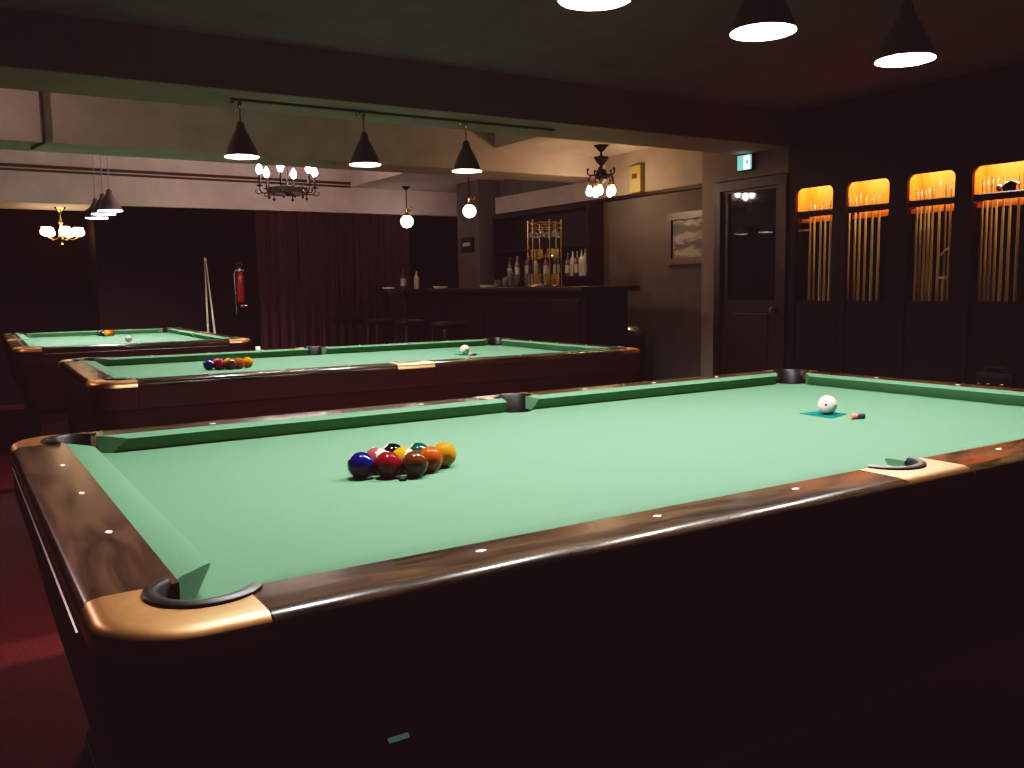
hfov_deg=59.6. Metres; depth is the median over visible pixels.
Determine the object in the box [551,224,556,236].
drinking glass
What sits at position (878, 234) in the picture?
billiard cue
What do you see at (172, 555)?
cushion
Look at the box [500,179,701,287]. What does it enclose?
wall
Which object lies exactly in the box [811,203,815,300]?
billiard cue
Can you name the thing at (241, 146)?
pendant lamp
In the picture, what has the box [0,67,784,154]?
ceiling beam
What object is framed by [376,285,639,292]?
countertop
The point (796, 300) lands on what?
shelf
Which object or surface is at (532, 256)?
shelf
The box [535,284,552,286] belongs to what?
ashtray
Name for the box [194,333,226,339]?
cushion
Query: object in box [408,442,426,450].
ball
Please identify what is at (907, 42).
pendant lamp
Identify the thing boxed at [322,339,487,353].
cushion
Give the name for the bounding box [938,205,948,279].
hook
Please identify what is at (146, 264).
wall
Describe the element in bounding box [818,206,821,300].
billiard cue
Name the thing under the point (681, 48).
ceiling
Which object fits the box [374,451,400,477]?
ball
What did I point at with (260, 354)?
cushion
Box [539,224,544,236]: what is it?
drinking glass
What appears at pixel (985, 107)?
wall
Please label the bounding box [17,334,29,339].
cushion
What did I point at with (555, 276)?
drinking glass
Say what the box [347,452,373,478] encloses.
ball
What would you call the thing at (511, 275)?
drinking glass
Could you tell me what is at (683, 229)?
framed picture
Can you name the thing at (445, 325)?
bar stool
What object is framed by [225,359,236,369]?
ball
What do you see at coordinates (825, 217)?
billiard cue
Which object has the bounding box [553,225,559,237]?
drinking glass
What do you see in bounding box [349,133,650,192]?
ceiling
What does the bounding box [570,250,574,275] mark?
bottle
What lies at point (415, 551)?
cushion
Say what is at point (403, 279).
bottle
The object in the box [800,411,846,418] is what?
cloth
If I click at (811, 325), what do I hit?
tall cabinet
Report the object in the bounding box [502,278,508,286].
drinking glass
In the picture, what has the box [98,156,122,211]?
pendant lamp
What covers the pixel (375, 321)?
bar stool
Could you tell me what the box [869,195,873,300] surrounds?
billiard cue
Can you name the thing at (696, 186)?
trim
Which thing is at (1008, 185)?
head
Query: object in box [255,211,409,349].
curtain
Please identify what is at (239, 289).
fire extinguisher
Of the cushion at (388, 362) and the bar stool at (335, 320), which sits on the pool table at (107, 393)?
the cushion at (388, 362)
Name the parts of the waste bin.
lid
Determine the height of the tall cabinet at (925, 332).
1.948 m
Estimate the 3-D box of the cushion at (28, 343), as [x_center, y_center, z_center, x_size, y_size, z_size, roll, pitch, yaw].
[-3.641,-0.291,6.755,0.056,0.043,1.201,-5,7,-30]
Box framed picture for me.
[666,210,701,264]
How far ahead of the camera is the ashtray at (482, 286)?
8.59 m
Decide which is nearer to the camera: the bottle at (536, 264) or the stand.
the stand
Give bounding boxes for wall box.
[629,165,644,192]
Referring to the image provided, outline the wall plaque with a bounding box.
[461,237,473,251]
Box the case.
[975,366,1013,387]
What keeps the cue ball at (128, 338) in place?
on the pool table at (33, 358)
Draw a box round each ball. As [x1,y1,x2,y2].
[104,330,109,335]
[125,335,131,341]
[203,359,213,369]
[214,359,225,369]
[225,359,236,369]
[235,358,244,368]
[244,357,252,367]
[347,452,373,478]
[366,447,385,472]
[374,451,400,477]
[383,443,400,451]
[393,447,412,472]
[402,450,428,476]
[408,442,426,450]
[420,446,442,471]
[434,442,456,466]
[460,345,469,353]
[818,395,837,413]
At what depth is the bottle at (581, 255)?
8.68 m
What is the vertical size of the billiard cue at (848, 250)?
1.545 m
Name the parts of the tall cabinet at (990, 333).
panel, panel, panel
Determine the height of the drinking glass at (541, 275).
0.100 m
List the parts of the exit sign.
white door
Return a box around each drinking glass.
[494,280,500,287]
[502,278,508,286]
[508,272,515,286]
[515,274,520,286]
[524,273,530,286]
[529,225,535,237]
[534,274,539,284]
[536,249,541,257]
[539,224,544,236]
[540,274,543,283]
[543,273,548,283]
[544,226,548,237]
[547,249,552,257]
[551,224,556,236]
[552,273,559,284]
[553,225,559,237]
[553,249,558,257]
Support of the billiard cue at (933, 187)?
in the tall cabinet at (925, 332)
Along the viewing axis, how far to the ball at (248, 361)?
4.70 m
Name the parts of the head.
chrome knob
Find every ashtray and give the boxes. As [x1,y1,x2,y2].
[480,285,495,287]
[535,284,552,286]
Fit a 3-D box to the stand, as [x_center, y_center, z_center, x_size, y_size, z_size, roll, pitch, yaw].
[0.300,-1.194,8.176,0.350,0.603,0.350,-5,7,-32]
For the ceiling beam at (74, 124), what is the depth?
6.67 m
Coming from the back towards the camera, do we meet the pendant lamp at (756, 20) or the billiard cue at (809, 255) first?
the billiard cue at (809, 255)
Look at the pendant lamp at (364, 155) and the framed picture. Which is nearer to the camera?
the pendant lamp at (364, 155)
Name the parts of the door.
pane, handle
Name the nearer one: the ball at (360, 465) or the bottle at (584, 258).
the ball at (360, 465)
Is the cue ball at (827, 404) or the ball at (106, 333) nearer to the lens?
the cue ball at (827, 404)
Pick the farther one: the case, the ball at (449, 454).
the case
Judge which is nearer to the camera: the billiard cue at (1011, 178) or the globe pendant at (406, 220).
the billiard cue at (1011, 178)
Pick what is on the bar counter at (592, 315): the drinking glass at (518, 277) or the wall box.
the drinking glass at (518, 277)
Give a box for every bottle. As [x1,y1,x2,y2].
[400,267,406,288]
[414,271,418,288]
[507,258,513,275]
[515,255,520,274]
[525,253,530,272]
[534,260,538,273]
[543,253,548,273]
[553,259,559,275]
[565,253,569,275]
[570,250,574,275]
[574,251,578,275]
[578,249,582,275]
[582,247,586,275]
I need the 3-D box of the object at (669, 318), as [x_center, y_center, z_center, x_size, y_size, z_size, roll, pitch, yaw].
[1.306,-0.357,8.046,0.015,1.015,1.310,-5,7,-32]
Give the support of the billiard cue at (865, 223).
in the tall cabinet at (865, 329)
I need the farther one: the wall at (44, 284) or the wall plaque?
the wall plaque
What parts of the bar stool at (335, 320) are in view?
leg, leg, seat, leg, leg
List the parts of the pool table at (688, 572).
rail, leg, rail, name plate, rail, rail, rail, rail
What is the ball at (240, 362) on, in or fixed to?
on the pool table at (107, 393)
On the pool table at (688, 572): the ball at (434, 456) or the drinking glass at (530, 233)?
the ball at (434, 456)
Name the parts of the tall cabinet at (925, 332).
panel, panel, panel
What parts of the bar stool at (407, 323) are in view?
leg, backrest, leg, seat, leg, leg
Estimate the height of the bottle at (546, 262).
0.240 m
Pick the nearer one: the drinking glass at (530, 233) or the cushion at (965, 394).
the cushion at (965, 394)
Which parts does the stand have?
post, post, post, post, post, post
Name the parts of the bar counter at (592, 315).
panel, panel, panel, panel, panel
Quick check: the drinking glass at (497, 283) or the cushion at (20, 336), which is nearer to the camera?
the cushion at (20, 336)
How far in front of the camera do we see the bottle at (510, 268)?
9.77 m
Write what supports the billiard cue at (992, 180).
in the tall cabinet at (990, 333)
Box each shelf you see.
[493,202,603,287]
[495,244,586,252]
[496,276,586,279]
[528,255,560,259]
[796,300,829,301]
[846,300,885,301]
[906,301,950,301]
[970,301,1023,302]
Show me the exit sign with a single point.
(745, 162)
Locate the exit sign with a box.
[737,153,754,171]
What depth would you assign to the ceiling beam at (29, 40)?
4.62 m
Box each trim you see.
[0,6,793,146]
[0,163,350,187]
[30,91,44,149]
[496,184,701,214]
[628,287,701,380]
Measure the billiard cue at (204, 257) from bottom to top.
1.540 m
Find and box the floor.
[0,404,1023,767]
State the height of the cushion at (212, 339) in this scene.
0.043 m
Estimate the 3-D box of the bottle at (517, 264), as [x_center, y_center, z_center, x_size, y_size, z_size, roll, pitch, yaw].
[0.063,-1.270,9.669,0.070,0.240,0.068,-5,7,-32]
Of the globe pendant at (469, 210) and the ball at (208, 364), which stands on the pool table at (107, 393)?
the ball at (208, 364)
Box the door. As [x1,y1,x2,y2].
[713,173,788,374]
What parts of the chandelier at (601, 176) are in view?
bulb, arm, bulb, bulb, arm, bulb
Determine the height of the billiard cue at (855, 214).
1.550 m
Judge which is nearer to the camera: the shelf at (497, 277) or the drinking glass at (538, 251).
the drinking glass at (538, 251)
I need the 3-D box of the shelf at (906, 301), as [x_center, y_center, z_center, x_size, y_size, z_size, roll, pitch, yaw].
[2.721,-0.520,5.720,0.178,0.023,0.413,-5,7,-32]
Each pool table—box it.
[2,327,250,445]
[10,369,1023,767]
[58,337,640,432]
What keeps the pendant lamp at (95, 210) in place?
hanging from the ceiling
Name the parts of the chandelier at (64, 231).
lamp shade, stem, lamp shade, lamp shade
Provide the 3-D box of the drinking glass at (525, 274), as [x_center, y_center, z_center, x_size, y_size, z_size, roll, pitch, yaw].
[0.150,-0.987,8.481,0.072,0.130,0.070,-5,7,-32]
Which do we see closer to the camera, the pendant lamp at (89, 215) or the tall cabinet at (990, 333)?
the tall cabinet at (990, 333)
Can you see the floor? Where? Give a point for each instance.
(967, 711)
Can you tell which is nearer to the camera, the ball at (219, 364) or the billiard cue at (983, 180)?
the ball at (219, 364)
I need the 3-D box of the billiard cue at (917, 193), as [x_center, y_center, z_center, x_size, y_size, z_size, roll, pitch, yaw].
[2.614,-0.475,5.809,0.029,1.545,0.029,-5,7,-32]
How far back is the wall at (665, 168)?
8.12 m
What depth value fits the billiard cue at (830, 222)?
6.33 m
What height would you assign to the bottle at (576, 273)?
0.240 m
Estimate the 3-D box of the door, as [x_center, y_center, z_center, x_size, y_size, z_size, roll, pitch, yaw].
[1.843,-0.593,6.910,0.136,1.950,0.723,-5,7,-32]
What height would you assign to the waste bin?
0.810 m
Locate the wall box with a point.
(637, 172)
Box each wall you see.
[0,209,91,405]
[84,207,458,349]
[495,147,701,213]
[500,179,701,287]
[701,62,1023,375]
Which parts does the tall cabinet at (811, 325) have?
panel, panel, panel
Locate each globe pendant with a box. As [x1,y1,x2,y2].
[401,186,412,227]
[463,177,475,217]
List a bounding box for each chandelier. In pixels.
[40,207,84,246]
[255,165,319,201]
[586,144,615,196]
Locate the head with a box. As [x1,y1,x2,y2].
[995,180,1019,191]
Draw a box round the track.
[230,98,554,130]
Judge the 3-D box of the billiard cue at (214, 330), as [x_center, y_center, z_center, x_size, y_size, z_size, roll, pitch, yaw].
[-3.259,-0.613,9.784,0.209,1.536,0.028,4,8,39]
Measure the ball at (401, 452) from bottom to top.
0.057 m
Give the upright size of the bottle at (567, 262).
0.230 m
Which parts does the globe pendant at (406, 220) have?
stem, globe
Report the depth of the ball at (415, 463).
1.89 m
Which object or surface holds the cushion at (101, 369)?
on the pool table at (107, 393)
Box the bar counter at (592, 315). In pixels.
[376,285,639,346]
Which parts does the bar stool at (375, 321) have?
leg, leg, seat, leg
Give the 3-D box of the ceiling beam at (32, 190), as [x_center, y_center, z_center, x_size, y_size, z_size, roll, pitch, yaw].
[-3.393,-2.324,10.107,8.000,0.745,0.900,-5,7,-32]
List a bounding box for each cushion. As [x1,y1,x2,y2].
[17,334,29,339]
[24,340,36,346]
[26,328,162,337]
[47,339,215,346]
[66,444,209,599]
[84,360,125,378]
[97,348,307,365]
[97,398,506,452]
[146,362,389,377]
[168,328,196,336]
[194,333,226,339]
[261,465,867,583]
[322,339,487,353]
[421,349,602,360]
[501,339,609,350]
[525,373,776,408]
[806,373,1023,405]
[885,433,1023,465]
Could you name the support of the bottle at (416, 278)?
on the bar counter at (592, 315)
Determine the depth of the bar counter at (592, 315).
8.02 m
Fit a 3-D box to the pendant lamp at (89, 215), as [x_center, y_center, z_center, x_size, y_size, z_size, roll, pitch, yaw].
[-3.735,-1.922,7.969,0.190,0.872,0.190,-5,7,-32]
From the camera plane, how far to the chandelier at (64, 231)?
9.28 m
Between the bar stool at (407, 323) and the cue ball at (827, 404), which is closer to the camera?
the cue ball at (827, 404)
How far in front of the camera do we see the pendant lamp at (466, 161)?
5.24 m
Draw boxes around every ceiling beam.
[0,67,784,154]
[0,88,604,182]
[0,149,456,216]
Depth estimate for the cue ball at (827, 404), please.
2.68 m
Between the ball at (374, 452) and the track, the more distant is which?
the track
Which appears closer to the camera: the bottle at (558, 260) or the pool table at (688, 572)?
the pool table at (688, 572)
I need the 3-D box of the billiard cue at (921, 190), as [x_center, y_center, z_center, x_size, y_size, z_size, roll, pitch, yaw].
[2.646,-0.480,5.825,0.029,1.550,0.029,-5,7,-32]
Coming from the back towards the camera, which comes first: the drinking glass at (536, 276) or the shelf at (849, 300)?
the drinking glass at (536, 276)
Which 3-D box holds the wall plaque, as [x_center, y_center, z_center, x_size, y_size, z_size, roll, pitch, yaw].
[-0.509,-1.595,10.214,0.034,0.160,0.260,-5,7,-32]
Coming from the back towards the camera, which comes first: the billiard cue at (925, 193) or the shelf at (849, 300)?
the shelf at (849, 300)
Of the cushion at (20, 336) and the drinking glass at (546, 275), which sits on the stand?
the drinking glass at (546, 275)
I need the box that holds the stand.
[526,219,563,286]
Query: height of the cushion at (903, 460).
0.043 m
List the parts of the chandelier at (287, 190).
bulb, arm, bulb, arm, stem, bulb, arm, arm, bulb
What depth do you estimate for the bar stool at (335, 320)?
10.13 m
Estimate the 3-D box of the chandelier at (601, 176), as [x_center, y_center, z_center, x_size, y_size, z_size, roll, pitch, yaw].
[0.772,-1.838,7.705,0.251,0.430,0.250,-5,7,-32]
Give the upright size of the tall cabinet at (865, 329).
1.948 m
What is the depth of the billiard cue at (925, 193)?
5.72 m
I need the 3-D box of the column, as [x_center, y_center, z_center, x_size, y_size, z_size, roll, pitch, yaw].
[-0.370,-1.136,10.359,0.290,2.360,0.500,-5,7,-32]
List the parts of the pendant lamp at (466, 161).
lamp shade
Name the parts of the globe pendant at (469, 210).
globe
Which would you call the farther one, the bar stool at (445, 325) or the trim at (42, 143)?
the bar stool at (445, 325)
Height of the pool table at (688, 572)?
0.810 m
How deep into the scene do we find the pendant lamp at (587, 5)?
2.20 m
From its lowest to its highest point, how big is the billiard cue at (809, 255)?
1.545 m
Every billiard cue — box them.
[204,257,208,331]
[205,258,215,332]
[807,202,811,300]
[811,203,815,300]
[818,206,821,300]
[822,201,826,300]
[827,200,831,300]
[846,198,850,300]
[852,197,856,300]
[856,192,860,300]
[862,196,866,300]
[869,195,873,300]
[875,193,880,300]
[912,190,918,300]
[916,189,922,300]
[920,189,926,300]
[924,188,930,300]
[928,186,934,300]
[935,179,941,300]
[940,184,947,300]
[946,182,952,300]
[977,179,984,300]
[981,178,988,301]
[986,177,993,301]
[991,176,998,301]
[997,175,1005,301]
[1004,177,1012,301]
[1012,174,1020,301]
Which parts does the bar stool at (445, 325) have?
leg, leg, seat, leg, leg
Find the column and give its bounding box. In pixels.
[456,179,500,287]
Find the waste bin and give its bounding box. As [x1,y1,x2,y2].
[628,325,644,381]
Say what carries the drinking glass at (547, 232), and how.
hanging from the stand
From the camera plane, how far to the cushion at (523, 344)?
5.69 m
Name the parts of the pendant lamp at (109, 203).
cord, lamp shade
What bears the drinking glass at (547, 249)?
on the stand
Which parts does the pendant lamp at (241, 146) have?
lamp shade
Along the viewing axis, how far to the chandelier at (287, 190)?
7.66 m
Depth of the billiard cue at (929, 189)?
5.73 m
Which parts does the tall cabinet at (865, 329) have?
panel, panel, panel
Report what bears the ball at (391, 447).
on the pool table at (688, 572)
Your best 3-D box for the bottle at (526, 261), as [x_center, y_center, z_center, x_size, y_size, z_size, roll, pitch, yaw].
[0.169,-1.263,9.500,0.070,0.260,0.068,-5,7,-32]
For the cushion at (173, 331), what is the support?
on the pool table at (33, 358)
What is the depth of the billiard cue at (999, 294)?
5.30 m
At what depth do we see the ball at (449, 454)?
1.99 m
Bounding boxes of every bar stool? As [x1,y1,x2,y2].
[331,317,364,345]
[366,318,400,343]
[388,289,429,342]
[431,321,468,340]
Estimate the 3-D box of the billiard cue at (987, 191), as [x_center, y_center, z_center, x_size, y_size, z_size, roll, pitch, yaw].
[2.878,-0.456,5.457,0.029,1.575,0.029,-5,7,-32]
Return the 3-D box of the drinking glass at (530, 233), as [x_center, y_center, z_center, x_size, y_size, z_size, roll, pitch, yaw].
[0.186,-1.389,8.124,0.060,0.115,0.058,-5,7,-32]
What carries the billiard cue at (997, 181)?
in the tall cabinet at (990, 333)
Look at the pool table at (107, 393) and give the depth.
4.38 m
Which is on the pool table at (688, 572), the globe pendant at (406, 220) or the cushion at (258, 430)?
the cushion at (258, 430)
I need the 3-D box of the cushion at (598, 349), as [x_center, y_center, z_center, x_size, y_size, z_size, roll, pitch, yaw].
[0.019,-0.138,4.780,1.201,0.043,0.056,-5,7,-31]
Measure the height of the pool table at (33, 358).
0.810 m
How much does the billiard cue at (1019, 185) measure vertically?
1.570 m
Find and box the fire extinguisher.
[233,262,247,313]
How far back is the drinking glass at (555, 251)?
8.14 m
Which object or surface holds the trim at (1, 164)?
attached to the ceiling beam at (32, 190)
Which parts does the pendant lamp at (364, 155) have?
lamp shade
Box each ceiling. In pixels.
[0,0,1023,111]
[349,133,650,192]
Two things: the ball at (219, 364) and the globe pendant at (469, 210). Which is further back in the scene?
the globe pendant at (469, 210)
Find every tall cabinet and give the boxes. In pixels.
[786,167,839,372]
[836,158,899,377]
[893,148,966,382]
[956,139,1023,388]
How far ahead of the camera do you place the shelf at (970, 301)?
5.34 m
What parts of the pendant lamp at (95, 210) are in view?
cord, lamp shade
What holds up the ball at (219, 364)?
on the pool table at (107, 393)
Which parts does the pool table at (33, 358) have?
rail, rail, leg, leg, rail, rail, rail, rail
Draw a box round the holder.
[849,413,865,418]
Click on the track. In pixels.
(232, 100)
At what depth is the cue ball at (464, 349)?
5.38 m
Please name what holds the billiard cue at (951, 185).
in the tall cabinet at (925, 332)
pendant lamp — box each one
[85,155,107,218]
[92,155,115,214]
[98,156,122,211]
[225,100,258,158]
[349,112,380,166]
[452,122,480,172]
[559,0,630,10]
[730,0,796,40]
[875,0,935,66]
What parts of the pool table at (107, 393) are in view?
rail, rail, rail, rail, rail, rail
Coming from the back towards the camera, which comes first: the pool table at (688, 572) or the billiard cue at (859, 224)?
the billiard cue at (859, 224)
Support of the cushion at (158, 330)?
on the pool table at (33, 358)
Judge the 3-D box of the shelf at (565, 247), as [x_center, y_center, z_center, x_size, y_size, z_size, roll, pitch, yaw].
[0.328,-1.400,9.261,0.145,0.020,1.690,-5,7,-32]
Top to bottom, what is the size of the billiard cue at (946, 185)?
1.565 m
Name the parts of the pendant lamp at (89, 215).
cord, lamp shade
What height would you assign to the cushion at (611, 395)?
0.043 m
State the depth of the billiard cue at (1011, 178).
5.30 m
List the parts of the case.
handle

